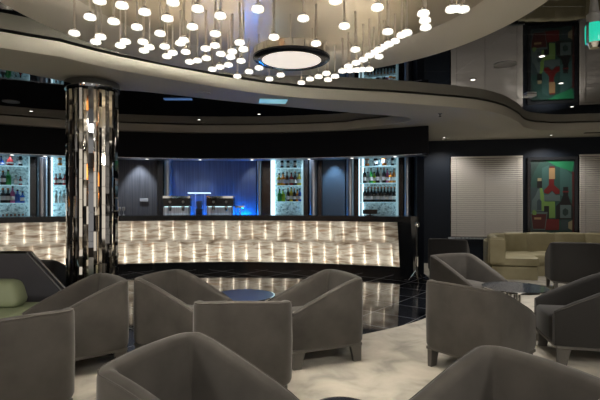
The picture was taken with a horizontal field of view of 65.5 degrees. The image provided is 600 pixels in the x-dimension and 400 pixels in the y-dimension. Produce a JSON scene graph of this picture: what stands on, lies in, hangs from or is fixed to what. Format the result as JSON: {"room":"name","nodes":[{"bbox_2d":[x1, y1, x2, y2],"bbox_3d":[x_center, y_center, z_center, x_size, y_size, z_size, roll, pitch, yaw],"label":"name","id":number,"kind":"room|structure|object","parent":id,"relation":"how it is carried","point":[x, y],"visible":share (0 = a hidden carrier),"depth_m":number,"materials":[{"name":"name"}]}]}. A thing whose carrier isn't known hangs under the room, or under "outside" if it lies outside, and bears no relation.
{"room":"lounge bar","nodes":[
{"label":"lounge bar","id":0,"kind":"room"},
{"bbox_2d":[30,157,35,215],"bbox_3d":[-5.643,0.151,9.861,0.121,2.598,0.220,0,0,-28],"label":"wall","id":1,"kind":"structure","parent":0,"point":[32,159],"depth_m":9.77,"materials":[{"name":"black paint"}]},
{"bbox_2d":[49,157,50,215],"bbox_3d":[-5.348,0.151,10.012,0.058,2.598,0.220,0,0,-26],"label":"wall","id":2,"kind":"structure","parent":0,"point":[49,157],"depth_m":9.91,"materials":[{"name":"black paint"}]},
{"bbox_2d":[118,159,156,214],"bbox_3d":[-3.713,0.151,10.684,0.849,2.598,0.069,0,0,-15],"label":"wall panel","id":3,"kind":"object","parent":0,"point":[137,179],"visible":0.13,"depth_m":10.66,"materials":[{"name":"grey wood"}]},
{"bbox_2d":[157,160,163,214],"bbox_3d":[-3.206,0.151,10.735,0.128,2.598,0.220,0,0,-11],"label":"wall","id":4,"kind":"structure","parent":0,"point":[160,163],"depth_m":10.63,"materials":[{"name":"black paint"}]},
{"bbox_2d":[0,125,428,157],"bbox_3d":[-2.659,-1.131,8.830,10.135,0.513,2.168,0,0,-10],"label":"wall header","id":5,"kind":"structure","parent":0,"point":[13,139],"depth_m":9.35,"materials":[{"name":"black paint"}]},
{"bbox_2d":[0,153,425,160],"bbox_3d":[-2.667,-0.868,8.843,10.136,0.013,2.138,0,0,-10],"label":"trim","id":6,"kind":"structure","parent":5,"relation":"attached to","point":[3,154],"depth_m":9.46,"materials":[{"name":"metal"}]},
{"bbox_2d":[0,32,599,140],"bbox_3d":[0.100,-1.462,4.500,16.200,0.145,15.400,0,0,0],"label":"ceiling","id":7,"kind":"structure","parent":5,"relation":"attached to","point":[461,118],"depth_m":6.66,"materials":[{"name":"beige paint"}]},
{"bbox_2d":[102,269,428,355],"bbox_3d":[0.100,1.500,4.500,16.200,0.100,15.400,0,0,0],"label":"floor","id":8,"kind":"structure","parent":0,"point":[389,301],"depth_m":7.82,"materials":[{"name":"black stone"}]},
{"bbox_2d":[36,157,48,215],"bbox_3d":[-5.456,0.152,9.890,0.239,2.595,0.198,0,0,-27],"label":"pilaster","id":9,"kind":"object","parent":8,"relation":"on","point":[42,163],"visible":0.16,"depth_m":9.82,"materials":[{"name":"metal"}]},
{"bbox_2d":[41,260,65,286],"bbox_3d":[-3.259,1.071,5.859,0.698,0.758,0.750,0,0,3],"label":"tub chair","id":10,"kind":"object","parent":8,"relation":"on","point":[57,268],"visible":0.17,"depth_m":5.63,"materials":[{"name":"grey fabric"}]},
{"bbox_2d":[64,77,119,286],"bbox_3d":[-2.410,0.033,5.420,0.598,2.835,0.598,0,0,22],"label":"column","id":11,"kind":"structure","parent":8,"relation":"on","point":[91,122],"depth_m":5.21,"materials":[{"name":"mirror"}]},
{"bbox_2d":[164,160,171,195],"bbox_3d":[-3.033,0.152,10.706,0.187,2.595,0.198,0,0,-10],"label":"pilaster","id":12,"kind":"object","parent":8,"relation":"on","point":[167,163],"visible":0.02,"depth_m":10.63,"materials":[{"name":"metal"}]},
{"bbox_2d":[0,214,418,276],"bbox_3d":[-2.778,0.873,8.952,10.226,1.155,2.285,0,0,-11],"label":"bar counter","id":13,"kind":"object","parent":8,"relation":"on","point":[376,244],"depth_m":9.51,"materials":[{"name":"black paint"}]},
{"bbox_2d":[0,214,418,222],"bbox_3d":[-2.778,0.347,8.952,10.226,0.105,2.285,0,0,-11],"label":"countertop","id":14,"kind":"structure","parent":13,"relation":"on","point":[209,217],"depth_m":9.39,"materials":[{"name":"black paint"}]},
{"bbox_2d":[363,210,376,215],"bbox_3d":[1.428,0.234,9.518,0.300,0.120,0.100,0,0,21],"label":"screen","id":15,"kind":"object","parent":13,"relation":"on","point":[369,212],"visible":1,"depth_m":9.51,"materials":[{"name":"black paint"}]},
{"bbox_2d":[221,289,274,300],"bbox_3d":[-0.605,1.220,4.960,0.674,0.443,0.674,0,0,0],"label":"side table","id":16,"kind":"object","parent":8,"relation":"on","point":[237,294],"visible":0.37,"depth_m":4.99,"materials":[{"name":"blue glass"}]},
{"bbox_2d":[257,161,261,214],"bbox_3d":[-0.942,0.152,10.834,0.123,2.595,0.198,0,0,3],"label":"pilaster","id":17,"kind":"object","parent":8,"relation":"on","point":[259,163],"visible":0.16,"depth_m":10.76,"materials":[{"name":"metal"}]},
{"bbox_2d":[309,160,317,214],"bbox_3d":[0.309,0.152,10.672,0.220,2.595,0.198,0,0,11],"label":"pilaster","id":18,"kind":"object","parent":8,"relation":"on","point":[313,164],"visible":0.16,"depth_m":10.60,"materials":[{"name":"metal"}]},
{"bbox_2d":[72,263,599,399],"bbox_3d":[0.100,1.446,3.905,16.000,0.008,14.010,0,0,0],"label":"carpet","id":19,"kind":"object","parent":8,"relation":"on","point":[393,365],"visible":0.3,"depth_m":4.04,"materials":[{"name":"beige carpet"}]},
{"bbox_2d":[0,251,65,317],"bbox_3d":[-3.430,0.989,4.456,1.940,0.905,1.152,0,0,0],"label":"sofa","id":20,"kind":"object","parent":19,"relation":"on","point":[24,282],"visible":0.41,"depth_m":4.95,"materials":[{"name":"grey fabric"}]},
{"bbox_2d":[0,279,27,307],"bbox_3d":[-3.492,0.864,4.386,1.816,0.243,0.253,0,0,0],"label":"cushion","id":21,"kind":"object","parent":20,"relation":"on","point":[13,294],"depth_m":4.31,"materials":[{"name":"green fabric"}]},
{"bbox_2d":[0,307,74,399],"bbox_3d":[-1.914,1.063,3.014,0.750,0.758,0.698,0,0,45],"label":"tub chair","id":22,"kind":"object","parent":19,"relation":"on","point":[37,350],"visible":1,"depth_m":2.82,"materials":[{"name":"grey fabric"}]},
{"bbox_2d":[22,273,128,360],"bbox_3d":[-1.949,1.063,4.073,0.750,0.758,0.698,0,0,-41],"label":"tub chair","id":23,"kind":"object","parent":19,"relation":"on","point":[99,301],"visible":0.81,"depth_m":3.95,"materials":[{"name":"grey fabric"}]},
{"bbox_2d":[133,269,232,348],"bbox_3d":[-1.075,1.063,4.360,0.750,0.758,0.698,0,0,21],"label":"tub chair","id":24,"kind":"object","parent":19,"relation":"on","point":[163,302],"visible":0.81,"depth_m":4.11,"materials":[{"name":"grey fabric"}]},
{"bbox_2d":[96,332,299,399],"bbox_3d":[-0.418,1.063,2.083,0.750,0.758,0.698,0,0,22],"label":"tub chair","id":25,"kind":"object","parent":19,"relation":"on","point":[187,365],"visible":1,"depth_m":2.29,"materials":[{"name":"grey fabric"}]},
{"bbox_2d":[193,300,291,387],"bbox_3d":[-0.407,1.063,3.529,0.698,0.758,0.750,0,0,-1],"label":"tub chair","id":26,"kind":"object","parent":19,"relation":"on","point":[260,332],"visible":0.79,"depth_m":3.17,"materials":[{"name":"grey fabric"}]},
{"bbox_2d":[270,269,362,370],"bbox_3d":[0.138,1.063,4.363,0.750,0.758,0.698,0,0,-22],"label":"tub chair","id":27,"kind":"object","parent":19,"relation":"on","point":[327,305],"visible":0.88,"depth_m":4.09,"materials":[{"name":"beige fabric"}]},
{"bbox_2d":[292,306,301,312],"bbox_3d":[0.060,1.131,4.331,0.582,0.252,0.430,0,0,-22],"label":"seat cushion","id":28,"kind":"object","parent":27,"relation":"on","point":[294,308],"depth_m":4.40,"materials":[{"name":"beige fabric"}]},
{"bbox_2d":[321,396,359,399],"bbox_3d":[0.200,1.213,2.200,0.304,0.458,0.304,0,0,0],"label":"side table","id":29,"kind":"object","parent":19,"relation":"on","point":[336,397],"visible":1,"depth_m":2.33,"materials":[{"name":"grey glass"}]},
{"bbox_2d":[428,238,469,270],"bbox_3d":[2.812,1.062,8.770,0.698,0.758,0.750,0,0,27],"label":"tub chair","id":30,"kind":"object","parent":19,"relation":"on","point":[435,245],"visible":0.52,"depth_m":8.45,"materials":[{"name":"grey fabric"}]},
{"bbox_2d":[429,253,507,287],"bbox_3d":[2.082,1.063,5.815,0.698,0.758,0.750,0,0,-25],"label":"tub chair","id":31,"kind":"object","parent":19,"relation":"on","point":[467,269],"visible":0.53,"depth_m":5.89,"materials":[{"name":"grey fabric"}]},
{"bbox_2d":[467,279,483,287],"bbox_3d":[2.117,1.131,5.739,0.430,0.252,0.582,0,0,-25],"label":"seat cushion","id":32,"kind":"object","parent":31,"relation":"on","point":[475,282],"depth_m":5.80,"materials":[{"name":"beige fabric"}]},
{"bbox_2d":[426,279,535,366],"bbox_3d":[1.557,1.063,4.045,0.750,0.758,0.698,0,0,-37],"label":"tub chair","id":33,"kind":"object","parent":19,"relation":"on","point":[460,319],"visible":0.86,"depth_m":3.78,"materials":[{"name":"grey fabric"}]},
{"bbox_2d":[409,345,599,399],"bbox_3d":[0.776,1.063,1.845,0.750,0.758,0.698,0,0,-26],"label":"tub chair","id":34,"kind":"object","parent":19,"relation":"on","point":[486,372],"visible":1,"depth_m":2.08,"materials":[{"name":"grey fabric"}]},
{"bbox_2d":[481,281,549,301],"bbox_3d":[2.375,1.196,5.160,0.694,0.493,0.694,0,0,0],"label":"side table","id":35,"kind":"object","parent":19,"relation":"on","point":[518,289],"visible":0.57,"depth_m":5.13,"materials":[{"name":"grey glass"}]},
{"bbox_2d":[483,232,599,279],"bbox_3d":[5.381,1.045,9.157,3.852,0.790,1.406,0,0,0],"label":"curved sofa","id":36,"kind":"object","parent":19,"relation":"on","point":[514,255],"visible":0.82,"depth_m":8.94,"materials":[{"name":"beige fabric"}]},
{"bbox_2d":[487,237,505,263],"bbox_3d":[3.596,0.910,8.543,0.300,0.480,0.120,0,0,12],"label":"cushion","id":37,"kind":"object","parent":36,"relation":"on","point":[496,247],"depth_m":8.49,"materials":[{"name":"beige fabric"}]},
{"bbox_2d":[491,233,504,238],"bbox_3d":[3.960,0.840,9.399,0.530,0.380,0.220,0,0,-43],"label":"cushion","id":38,"kind":"object","parent":36,"relation":"on","point":[500,235],"depth_m":9.40,"materials":[{"name":"beige leather"}]},
{"bbox_2d":[504,232,526,250],"bbox_3d":[4.410,0.840,9.637,0.565,0.380,0.216,0,0,-15],"label":"cushion","id":39,"kind":"object","parent":36,"relation":"on","point":[515,241],"depth_m":9.57,"materials":[{"name":"beige fabric"}]},
{"bbox_2d":[526,232,554,250],"bbox_3d":[4.972,0.840,9.693,0.601,0.380,0.212,0,0,0],"label":"cushion","id":40,"kind":"object","parent":36,"relation":"on","point":[535,241],"depth_m":9.62,"materials":[{"name":"beige fabric"}]},
{"bbox_2d":[554,232,585,242],"bbox_3d":[5.562,0.840,9.644,0.603,0.380,0.210,0,0,8],"label":"cushion","id":41,"kind":"object","parent":36,"relation":"on","point":[559,236],"depth_m":9.59,"materials":[{"name":"beige leather"}]},
{"bbox_2d":[585,233,599,242],"bbox_3d":[6.155,0.840,9.540,0.611,0.380,0.209,0,0,11],"label":"cushion","id":42,"kind":"object","parent":36,"relation":"on","point":[589,237],"depth_m":9.52,"materials":[{"name":"beige fabric"}]},
{"bbox_2d":[534,273,599,364],"bbox_3d":[2.648,1.063,4.322,0.750,0.758,0.698,0,0,12],"label":"tub chair","id":43,"kind":"object","parent":19,"relation":"on","point":[567,315],"visible":0.94,"depth_m":4.09,"materials":[{"name":"black fabric"}]},
{"bbox_2d":[536,304,564,339],"bbox_3d":[2.566,1.131,4.339,0.582,0.252,0.430,0,0,12],"label":"seat cushion","id":44,"kind":"object","parent":43,"relation":"on","point":[544,312],"depth_m":4.39,"materials":[{"name":"black fabric"}]},
{"bbox_2d":[544,242,599,288],"bbox_3d":[4.394,1.040,7.543,0.740,0.804,0.795,0,0,18],"label":"tub chair","id":45,"kind":"object","parent":19,"relation":"on","point":[565,262],"visible":0.83,"depth_m":7.21,"materials":[{"name":"grey fabric"}]},
{"bbox_2d":[346,159,353,214],"bbox_3d":[1.129,0.152,10.465,0.203,2.595,0.198,0,0,17],"label":"pilaster","id":46,"kind":"object","parent":8,"relation":"on","point":[349,162],"visible":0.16,"depth_m":10.39,"materials":[{"name":"metal"}]},
{"bbox_2d":[404,157,411,215],"bbox_3d":[2.310,0.152,10.010,0.158,2.595,0.198,0,0,25],"label":"pilaster","id":47,"kind":"object","parent":8,"relation":"on","point":[407,160],"visible":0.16,"depth_m":9.94,"materials":[{"name":"metal"}]},
{"bbox_2d":[405,222,426,283],"bbox_3d":[2.094,0.905,8.258,0.405,1.069,0.377,0,0,0],"label":"barrier post","id":48,"kind":"object","parent":8,"relation":"on","point":[416,224],"visible":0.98,"depth_m":8.29,"materials":[{"name":"metal"}]},
{"bbox_3d":[-2.074,0.975,10.411,2.103,0.950,0.647,0,0,0],"label":"countertop","id":49,"kind":"structure","parent":8,"relation":"on","visible":0},
{"bbox_2d":[162,196,191,214],"bbox_3d":[-2.725,0.194,10.352,0.600,0.610,0.523,0,0,-9],"label":"espresso machine","id":50,"kind":"object","parent":49,"relation":"on","point":[172,205],"visible":0.88,"depth_m":10.24,"materials":[{"name":"metal"}]},
{"bbox_2d":[196,201,202,214],"bbox_3d":[-2.262,0.249,10.489,0.150,0.500,0.244,0,0,-5],"label":"coffee grinder","id":51,"kind":"object","parent":49,"relation":"on","point":[199,204],"visible":0.52,"depth_m":10.44,"materials":[{"name":"black paint"}]},
{"bbox_2d":[188,192,210,214],"bbox_3d":[-2.264,0.154,10.511,0.480,0.690,0.320,0,0,-5],"label":"shelf","id":52,"kind":"object","parent":49,"relation":"on","point":[195,193],"visible":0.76,"depth_m":10.37,"materials":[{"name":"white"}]},
{"bbox_2d":[206,196,234,213],"bbox_3d":[-1.777,0.194,10.442,0.600,0.610,0.523,0,0,-2],"label":"espresso machine","id":53,"kind":"object","parent":49,"relation":"on","point":[215,204],"visible":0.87,"depth_m":10.32,"materials":[{"name":"metal"}]},
{"bbox_2d":[235,205,244,213],"bbox_3d":[-1.357,0.299,10.539,0.220,0.400,0.118,0,0,1],"label":"water tap","id":54,"kind":"object","parent":49,"relation":"on","point":[236,206],"visible":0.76,"depth_m":10.51,"materials":[{"name":"silver metal"}]},
{"bbox_2d":[262,161,270,214],"bbox_3d":[-0.753,0.151,10.882,0.239,2.598,0.220,0,0,4],"label":"wall","id":55,"kind":"structure","parent":0,"point":[266,165],"depth_m":10.77,"materials":[{"name":"black paint"}]},
{"bbox_2d":[271,160,302,214],"bbox_3d":[-0.295,-0.312,10.794,0.733,1.664,0.220,0,0,7],"label":"display shelf","id":56,"kind":"object","parent":55,"relation":"attached to","point":[285,207],"visible":0.52,"depth_m":10.88,"materials":[{"name":"white"}]},
{"bbox_2d":[277,189,281,200],"bbox_3d":[-0.473,-0.136,10.771,0.104,0.293,0.104,0,0,0],"label":"bottle","id":57,"kind":"object","parent":56,"relation":"on","point":[279,195],"visible":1,"depth_m":10.73,"materials":[{"name":"green glass"}]},
{"bbox_2d":[281,172,284,184],"bbox_3d":[-0.395,-0.511,10.832,0.111,0.306,0.111,0,0,0],"label":"bottle","id":58,"kind":"object","parent":56,"relation":"on","point":[282,177],"visible":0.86,"depth_m":10.79,"materials":[{"name":"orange glass"}]},
{"bbox_2d":[285,172,288,184],"bbox_3d":[-0.299,-0.517,10.750,0.082,0.317,0.082,0,0,0],"label":"bottle","id":59,"kind":"object","parent":56,"relation":"on","point":[286,177],"visible":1,"depth_m":10.73,"materials":[{"name":"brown glass"}]},
{"bbox_2d":[286,188,289,200],"bbox_3d":[-0.276,-0.147,10.747,0.082,0.317,0.082,0,0,0],"label":"bottle","id":60,"kind":"object","parent":56,"relation":"on","point":[287,193],"visible":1,"depth_m":10.72,"materials":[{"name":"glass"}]},
{"bbox_2d":[289,172,292,184],"bbox_3d":[-0.199,-0.511,10.807,0.111,0.306,0.111,0,0,0],"label":"bottle","id":61,"kind":"object","parent":56,"relation":"on","point":[291,176],"visible":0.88,"depth_m":10.76,"materials":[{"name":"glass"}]},
{"bbox_2d":[293,172,296,184],"bbox_3d":[-0.110,-0.517,10.723,0.082,0.317,0.082,0,0,0],"label":"bottle","id":62,"kind":"object","parent":56,"relation":"on","point":[295,176],"visible":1,"depth_m":10.70,"materials":[{"name":"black glass"}]},
{"bbox_2d":[297,172,300,184],"bbox_3d":[-0.023,-0.511,10.780,0.111,0.306,0.111,0,0,0],"label":"bottle","id":63,"kind":"object","parent":56,"relation":"on","point":[298,177],"visible":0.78,"depth_m":10.74,"materials":[{"name":"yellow glass"}]},
{"bbox_2d":[0,0,599,124],"bbox_3d":[0.100,-1.600,4.500,16.200,0.100,15.400,0,0,0],"label":"ceiling","id":64,"kind":"structure","parent":0,"point":[555,29],"depth_m":6.05,"materials":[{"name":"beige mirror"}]},
{"bbox_2d":[2,100,19,103],"bbox_3d":[-4.502,-1.545,7.270,0.240,0.010,0.240,0,0,0],"label":"ceiling speaker","id":65,"kind":"object","parent":64,"relation":"attached to","point":[5,101],"visible":1,"depth_m":7.24,"materials":[{"name":"grey plastic"}]},
{"bbox_2d":[163,98,191,99],"bbox_3d":[-1.854,-1.545,7.092,0.420,0.010,0.100,0,0,0],"label":"display","id":66,"kind":"object","parent":64,"relation":"attached to","point":[163,98],"visible":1,"depth_m":7.06,"materials":[{"name":"blue"}]},
{"bbox_2d":[259,99,286,103],"bbox_3d":[-0.375,-1.385,6.487,0.380,0.010,0.260,0,0,-9],"label":"display","id":67,"kind":"object","parent":64,"relation":"attached to","point":[270,101],"visible":1,"depth_m":6.47,"materials":[{"name":"blue"}]},
{"bbox_2d":[0,0,547,84],"bbox_3d":[-0.200,-1.355,3.300,4.100,0.389,4.500,0,0,0],"label":"ceiling lamp","id":68,"kind":"object","parent":64,"relation":"attached to","point":[290,53],"depth_m":3.77,"materials":[{"name":"white glass"}]},
{"bbox_2d":[262,51,320,68],"bbox_3d":[-0.070,-1.167,3.867,0.490,0.004,0.490,0,0,0],"label":"diffuser","id":69,"kind":"object","parent":68,"relation":"attached to","point":[270,59],"depth_m":3.84,"materials":[{"name":"white plastic"}]},
{"bbox_2d":[494,61,516,67],"bbox_3d":[2.328,-1.545,5.299,0.240,0.010,0.240,0,0,0],"label":"ceiling speaker","id":70,"kind":"object","parent":64,"relation":"attached to","point":[507,64],"visible":1,"depth_m":5.28,"materials":[{"name":"grey plastic"}]},
{"bbox_2d":[495,63,514,67],"bbox_3d":[2.328,-1.547,5.299,0.205,0.005,0.205,0,0,6],"label":"grille","id":71,"kind":"object","parent":70,"relation":"attached to","point":[499,65],"depth_m":5.32,"materials":[{"name":"grey plastic"}]},
{"bbox_2d":[523,94,536,97],"bbox_3d":[3.356,-1.535,6.824,0.140,0.030,0.140,0,0,0],"label":"smoke detector","id":72,"kind":"object","parent":64,"relation":"attached to","point":[526,95],"visible":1,"depth_m":6.79,"materials":[{"name":"white plastic"}]},
{"bbox_2d":[585,0,599,49],"bbox_3d":[1.953,-1.282,3.100,0.105,0.534,0.105,0,0,22],"label":"pendant lamp","id":73,"kind":"object","parent":64,"relation":"hanging from","point":[592,28],"visible":1,"depth_m":3.07,"materials":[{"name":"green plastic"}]},
{"bbox_2d":[303,160,308,214],"bbox_3d":[0.151,0.151,10.765,0.107,2.598,0.220,0,0,10],"label":"wall","id":74,"kind":"structure","parent":0,"point":[305,162],"depth_m":10.66,"materials":[{"name":"black paint"}]},
{"bbox_2d":[318,160,322,214],"bbox_3d":[0.474,0.151,10.700,0.087,2.598,0.220,0,0,12],"label":"wall","id":75,"kind":"structure","parent":0,"point":[320,162],"depth_m":10.59,"materials":[{"name":"black paint"}]},
{"bbox_2d":[323,159,344,214],"bbox_3d":[0.772,0.151,10.697,0.536,2.598,0.060,0,0,14],"label":"wall panel","id":76,"kind":"object","parent":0,"point":[333,170],"visible":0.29,"depth_m":10.66,"materials":[{"name":"blue"}]},
{"bbox_2d":[256,157,412,215],"bbox_3d":[-3.135,-0.050,10.043,11.246,3.000,2.063,0,0,-12],"label":"wall","id":77,"kind":"structure","parent":0,"point":[412,157],"depth_m":10.70,"materials":[{"name":"black"}]},
{"bbox_2d":[0,155,29,215],"bbox_3d":[-6.014,-0.312,9.606,0.781,1.664,0.220,0,0,-31],"label":"display shelf","id":78,"kind":"object","parent":77,"relation":"attached to","point":[23,171],"visible":0.58,"depth_m":9.73,"materials":[{"name":"white"}]},
{"bbox_2d":[0,188,5,202],"bbox_3d":[-6.061,-0.113,9.524,0.111,0.306,0.111,0,0,0],"label":"bottle","id":79,"kind":"object","parent":78,"relation":"on","point":[2,195],"visible":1,"depth_m":9.48,"materials":[{"name":"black glass"}]},
{"bbox_2d":[0,170,5,184],"bbox_3d":[-6.061,-0.475,9.524,0.106,0.293,0.106,0,0,0],"label":"bottle","id":80,"kind":"object","parent":78,"relation":"on","point":[2,177],"visible":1,"depth_m":9.49,"materials":[{"name":"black glass"}]},
{"bbox_2d":[5,170,10,184],"bbox_3d":[-6.022,-0.488,9.630,0.112,0.319,0.112,0,0,0],"label":"bottle","id":81,"kind":"object","parent":78,"relation":"on","point":[8,176],"visible":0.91,"depth_m":9.60,"materials":[{"name":"green glass"}]},
{"bbox_2d":[6,188,9,202],"bbox_3d":[-6.025,-0.113,9.629,0.111,0.306,0.111,0,0,0],"label":"bottle","id":82,"kind":"object","parent":78,"relation":"on","point":[7,193],"visible":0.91,"depth_m":9.59,"materials":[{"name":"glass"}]},
{"bbox_2d":[6,156,13,164],"bbox_3d":[-5.958,-0.844,9.587,0.137,0.231,0.137,0,0,0],"label":"bottle","id":83,"kind":"object","parent":78,"relation":"on","point":[9,161],"visible":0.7,"depth_m":9.55,"materials":[{"name":"red glass"}]},
{"bbox_2d":[10,186,14,202],"bbox_3d":[-5.918,-0.133,9.610,0.090,0.347,0.090,0,0,0],"label":"bottle","id":84,"kind":"object","parent":78,"relation":"on","point":[12,193],"visible":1,"depth_m":9.58,"materials":[{"name":"pink glass"}]},
{"bbox_2d":[15,189,19,202],"bbox_3d":[-5.880,-0.100,9.713,0.099,0.280,0.099,0,0,0],"label":"bottle","id":85,"kind":"object","parent":78,"relation":"on","point":[17,195],"visible":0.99,"depth_m":9.68,"materials":[{"name":"blue glass"}]},
{"bbox_2d":[18,156,22,165],"bbox_3d":[-5.833,-0.879,9.740,0.078,0.302,0.078,0,0,0],"label":"bottle","id":86,"kind":"object","parent":78,"relation":"on","point":[20,159],"visible":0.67,"depth_m":9.71,"materials":[{"name":"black glass"}]},
{"bbox_2d":[20,191,24,202],"bbox_3d":[-5.766,-0.081,9.697,0.088,0.242,0.088,0,0,0],"label":"bottle","id":87,"kind":"object","parent":78,"relation":"on","point":[22,197],"visible":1,"depth_m":9.67,"materials":[{"name":"blue glass"}]},
{"bbox_2d":[51,157,65,215],"bbox_3d":[-5.170,-0.312,10.052,0.328,1.664,0.220,0,0,-25],"label":"display shelf","id":88,"kind":"object","parent":77,"relation":"attached to","point":[57,209],"visible":0.35,"depth_m":10.10,"materials":[{"name":"white"}]},
{"bbox_2d":[54,190,57,202],"bbox_3d":[-5.218,-0.093,9.980,0.070,0.272,0.070,0,0,0],"label":"bottle","id":89,"kind":"object","parent":88,"relation":"on","point":[55,195],"visible":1,"depth_m":9.96,"materials":[{"name":"clear glass"}]},
{"bbox_2d":[58,173,61,184],"bbox_3d":[-5.181,-0.472,10.075,0.092,0.255,0.092,0,0,0],"label":"bottle","id":90,"kind":"object","parent":88,"relation":"on","point":[59,177],"visible":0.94,"depth_m":10.04,"materials":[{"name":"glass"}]},
{"bbox_2d":[62,190,65,202],"bbox_3d":[-5.079,-0.093,10.044,0.070,0.272,0.070,0,0,0],"label":"bottle","id":91,"kind":"object","parent":88,"relation":"on","point":[63,195],"visible":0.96,"depth_m":10.02,"materials":[{"name":"clear glass"}]},
{"bbox_2d":[172,160,231,214],"bbox_3d":[-2.286,0.151,10.927,1.388,2.598,0.086,0,0,-5],"label":"wall panel","id":92,"kind":"object","parent":77,"relation":"attached to","point":[214,177],"visible":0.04,"depth_m":10.91,"materials":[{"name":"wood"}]},
{"bbox_2d":[232,161,255,213],"bbox_3d":[-1.309,0.151,10.975,0.561,2.598,0.069,0,0,0],"label":"wall panel","id":93,"kind":"object","parent":77,"relation":"attached to","point":[243,172],"visible":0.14,"depth_m":10.95,"materials":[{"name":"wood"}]},
{"bbox_2d":[359,158,397,215],"bbox_3d":[1.731,-0.312,10.280,0.840,1.664,0.220,0,0,21],"label":"display shelf","id":94,"kind":"object","parent":77,"relation":"attached to","point":[383,208],"visible":0.47,"depth_m":10.32,"materials":[{"name":"white"}]},
{"bbox_2d":[363,187,366,201],"bbox_3d":[1.436,-0.145,10.340,0.086,0.332,0.086,0,0,0],"label":"bottle","id":95,"kind":"object","parent":94,"relation":"on","point":[364,192],"visible":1,"depth_m":10.31,"materials":[{"name":"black glass"}]},
{"bbox_2d":[363,168,366,182],"bbox_3d":[1.431,-0.562,10.341,0.086,0.332,0.086,0,0,0],"label":"bottle","id":96,"kind":"object","parent":94,"relation":"on","point":[364,173],"visible":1,"depth_m":10.31,"materials":[{"name":"black glass"}]},
{"bbox_2d":[369,168,372,182],"bbox_3d":[1.566,-0.562,10.294,0.086,0.332,0.086,0,0,0],"label":"bottle","id":97,"kind":"object","parent":94,"relation":"on","point":[370,173],"visible":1,"depth_m":10.27,"materials":[{"name":"green glass"}]},
{"bbox_2d":[369,187,372,201],"bbox_3d":[1.574,-0.145,10.291,0.086,0.332,0.086,0,0,0],"label":"bottle","id":98,"kind":"object","parent":94,"relation":"on","point":[371,191],"visible":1,"depth_m":10.26,"materials":[{"name":"black glass"}]},
{"bbox_2d":[376,187,379,201],"bbox_3d":[1.711,-0.145,10.239,0.086,0.332,0.086,0,0,0],"label":"bottle","id":99,"kind":"object","parent":94,"relation":"on","point":[377,192],"visible":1,"depth_m":10.21,"materials":[{"name":"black glass"}]},
{"bbox_2d":[376,168,379,182],"bbox_3d":[1.703,-0.562,10.242,0.086,0.332,0.086,0,0,0],"label":"bottle","id":100,"kind":"object","parent":94,"relation":"on","point":[377,172],"visible":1,"depth_m":10.21,"materials":[{"name":"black glass"}]},
{"bbox_2d":[382,168,385,182],"bbox_3d":[1.834,-0.562,10.191,0.086,0.332,0.086,0,0,0],"label":"bottle","id":101,"kind":"object","parent":94,"relation":"on","point":[383,173],"visible":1,"depth_m":10.16,"materials":[{"name":"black glass"}]},
{"bbox_2d":[383,187,386,201],"bbox_3d":[1.847,-0.145,10.186,0.086,0.332,0.086,0,0,0],"label":"bottle","id":102,"kind":"object","parent":94,"relation":"on","point":[384,191],"visible":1,"depth_m":10.16,"materials":[{"name":"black glass"}]},
{"bbox_2d":[389,187,392,201],"bbox_3d":[1.980,-0.145,10.131,0.086,0.332,0.086,0,0,0],"label":"bottle","id":103,"kind":"object","parent":94,"relation":"on","point":[390,192],"visible":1,"depth_m":10.10,"materials":[{"name":"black glass"}]},
{"bbox_2d":[392,168,395,182],"bbox_3d":[2.050,-0.554,10.178,0.082,0.317,0.082,0,0,0],"label":"bottle","id":104,"kind":"object","parent":94,"relation":"on","point":[393,173],"visible":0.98,"depth_m":10.15,"materials":[{"name":"orange glass"}]},
{"bbox_2d":[354,159,361,214],"bbox_3d":[1.317,0.151,10.469,0.150,2.598,0.220,0,0,18],"label":"wall","id":105,"kind":"structure","parent":0,"point":[356,161],"depth_m":10.37,"materials":[{"name":"black paint"}]},
{"bbox_2d":[398,157,403,215],"bbox_3d":[2.209,0.151,10.124,0.099,2.598,0.220,0,0,24],"label":"wall","id":106,"kind":"structure","parent":0,"point":[401,159],"depth_m":10.03,"materials":[{"name":"black paint"}]},
{"bbox_2d":[413,156,423,272],"bbox_3d":[2.425,0.031,10.207,0.250,2.838,1.687,0,0,0],"label":"wall","id":107,"kind":"structure","parent":0,"point":[418,162],"depth_m":9.40,"materials":[{"name":"black paint"}]},
{"bbox_2d":[424,137,599,262],"bbox_3d":[5.250,-0.050,10.415,6.067,3.000,0.137,0,0,12],"label":"wall","id":108,"kind":"structure","parent":0,"point":[437,162],"depth_m":10.64,"materials":[{"name":"black paint"}]},
{"bbox_2d":[448,158,519,238],"bbox_3d":[4.206,-0.072,10.621,1.662,1.875,0.156,0,0,12],"label":"window","id":109,"kind":"structure","parent":108,"relation":"in","point":[450,237],"depth_m":10.68,"materials":[{"name":"grey fabric"}]},
{"bbox_2d":[451,155,522,236],"bbox_3d":[4.206,-0.100,10.536,1.522,1.820,0.040,0,0,12],"label":"window blind","id":110,"kind":"object","parent":109,"relation":"attached to","point":[474,184],"visible":0.98,"depth_m":10.53,"materials":[{"name":"grey"}]},
{"bbox_2d":[527,156,577,232],"bbox_3d":[5.540,-0.099,10.253,1.009,1.738,0.048,0,0,12],"label":"framed picture","id":111,"kind":"object","parent":108,"relation":"attached to","point":[552,182],"visible":0.84,"depth_m":10.26,"materials":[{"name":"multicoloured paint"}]},
{"bbox_2d":[578,155,599,232],"bbox_3d":[6.778,-0.072,10.063,1.590,1.875,0.156,0,0,12],"label":"window","id":112,"kind":"structure","parent":108,"relation":"in","point":[579,167],"depth_m":10.26,"materials":[{"name":"glass"}]},
{"bbox_2d":[579,154,599,232],"bbox_3d":[6.778,-0.100,9.978,1.449,1.820,0.040,0,0,12],"label":"window blind","id":113,"kind":"object","parent":112,"relation":"attached to","point":[586,178],"visible":0.92,"depth_m":10.09,"materials":[{"name":"grey"}]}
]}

